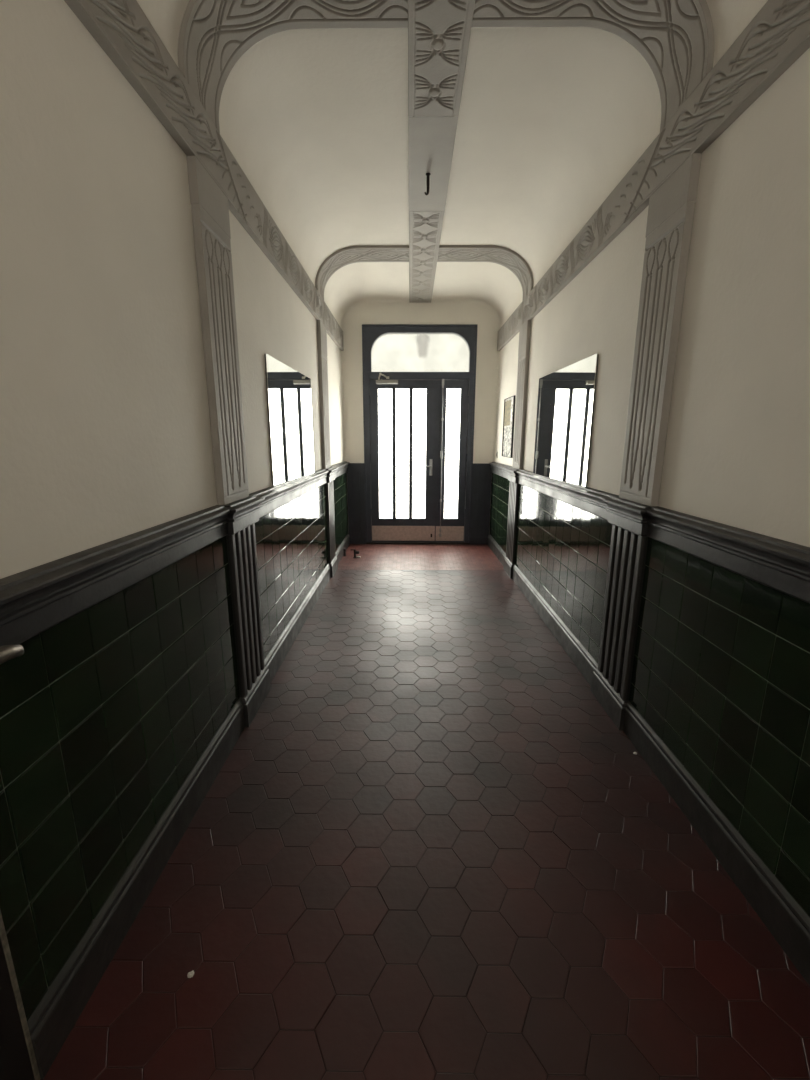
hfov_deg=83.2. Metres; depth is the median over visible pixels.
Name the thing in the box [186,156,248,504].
pilaster
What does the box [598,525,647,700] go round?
pilaster
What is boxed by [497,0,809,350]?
frieze
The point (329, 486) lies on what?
pilaster
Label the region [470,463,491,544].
trim
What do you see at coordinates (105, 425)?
wall
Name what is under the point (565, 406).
wall mirror
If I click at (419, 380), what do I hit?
door
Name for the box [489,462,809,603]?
trim
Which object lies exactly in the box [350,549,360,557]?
door stop
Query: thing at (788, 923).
baseboard
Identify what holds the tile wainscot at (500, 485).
attached to the wall at (737, 453)
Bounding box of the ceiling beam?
[408,0,474,302]
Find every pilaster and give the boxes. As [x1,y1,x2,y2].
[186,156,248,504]
[226,523,264,697]
[317,320,330,468]
[326,481,335,562]
[506,481,518,563]
[512,320,530,468]
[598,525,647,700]
[619,153,701,505]
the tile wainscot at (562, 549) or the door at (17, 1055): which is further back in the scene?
the tile wainscot at (562, 549)
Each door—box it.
[0,644,39,1079]
[362,324,477,544]
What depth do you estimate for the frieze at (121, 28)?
1.73 m
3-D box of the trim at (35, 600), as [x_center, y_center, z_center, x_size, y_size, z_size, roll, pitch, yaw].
[-0.808,-0.397,3.512,0.109,0.149,5.510,0,13,1]
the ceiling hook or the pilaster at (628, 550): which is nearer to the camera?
the pilaster at (628, 550)
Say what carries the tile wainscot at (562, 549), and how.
attached to the wall at (737, 453)
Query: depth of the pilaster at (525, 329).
4.56 m
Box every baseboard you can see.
[27,533,349,1078]
[487,534,809,985]
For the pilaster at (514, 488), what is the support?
attached to the wall at (737, 453)
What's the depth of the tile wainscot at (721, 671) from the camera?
1.55 m
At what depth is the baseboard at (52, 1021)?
1.44 m
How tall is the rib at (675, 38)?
0.427 m
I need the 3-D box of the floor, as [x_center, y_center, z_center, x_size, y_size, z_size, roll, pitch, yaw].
[0.141,1.052,2.087,2.040,0.061,9.620,0,13,1]
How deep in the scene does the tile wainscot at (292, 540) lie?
3.27 m
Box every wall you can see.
[0,0,343,578]
[340,299,500,526]
[495,48,809,546]
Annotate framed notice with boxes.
[502,395,515,457]
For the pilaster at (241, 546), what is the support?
attached to the wall at (105, 425)
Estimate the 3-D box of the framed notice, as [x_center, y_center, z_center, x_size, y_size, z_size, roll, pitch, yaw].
[1.194,-1.301,5.276,0.020,0.669,0.510,0,13,1]
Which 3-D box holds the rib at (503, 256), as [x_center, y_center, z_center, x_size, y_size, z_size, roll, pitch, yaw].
[0.180,-2.554,4.391,2.040,0.387,0.326,0,13,1]
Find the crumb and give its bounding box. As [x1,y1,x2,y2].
[187,971,193,977]
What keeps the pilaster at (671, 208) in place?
attached to the wall at (737, 453)
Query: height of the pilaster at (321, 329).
1.409 m
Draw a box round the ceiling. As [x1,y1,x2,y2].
[136,0,767,326]
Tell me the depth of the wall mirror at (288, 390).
3.30 m
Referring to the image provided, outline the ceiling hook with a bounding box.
[425,173,430,195]
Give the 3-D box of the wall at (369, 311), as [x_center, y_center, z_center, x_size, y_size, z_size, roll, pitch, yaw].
[0.195,-1.673,6.144,2.320,3.500,0.255,0,13,1]
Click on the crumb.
(190, 974)
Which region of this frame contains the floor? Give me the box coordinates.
[40,544,809,1079]
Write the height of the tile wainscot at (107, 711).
1.010 m
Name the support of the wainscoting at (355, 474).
attached to the wall at (369, 311)
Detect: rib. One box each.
[178,0,714,133]
[315,245,532,300]
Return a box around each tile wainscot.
[0,536,239,1020]
[255,483,327,659]
[333,472,347,550]
[489,473,509,552]
[515,484,612,662]
[629,537,809,917]
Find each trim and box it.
[0,461,349,646]
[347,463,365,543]
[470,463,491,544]
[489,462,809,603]
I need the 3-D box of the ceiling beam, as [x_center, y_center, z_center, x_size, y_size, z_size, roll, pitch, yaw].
[0.141,-2.074,1.220,0.274,0.178,9.245,0,13,1]
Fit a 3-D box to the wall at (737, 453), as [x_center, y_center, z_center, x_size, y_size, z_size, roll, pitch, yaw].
[1.233,-0.323,1.692,0.140,2.800,9.470,0,13,1]
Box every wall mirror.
[265,353,313,485]
[533,353,597,486]
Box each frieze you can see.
[64,0,343,350]
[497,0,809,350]
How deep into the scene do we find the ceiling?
2.61 m
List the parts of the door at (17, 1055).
lever handle, frame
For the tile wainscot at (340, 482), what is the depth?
5.69 m

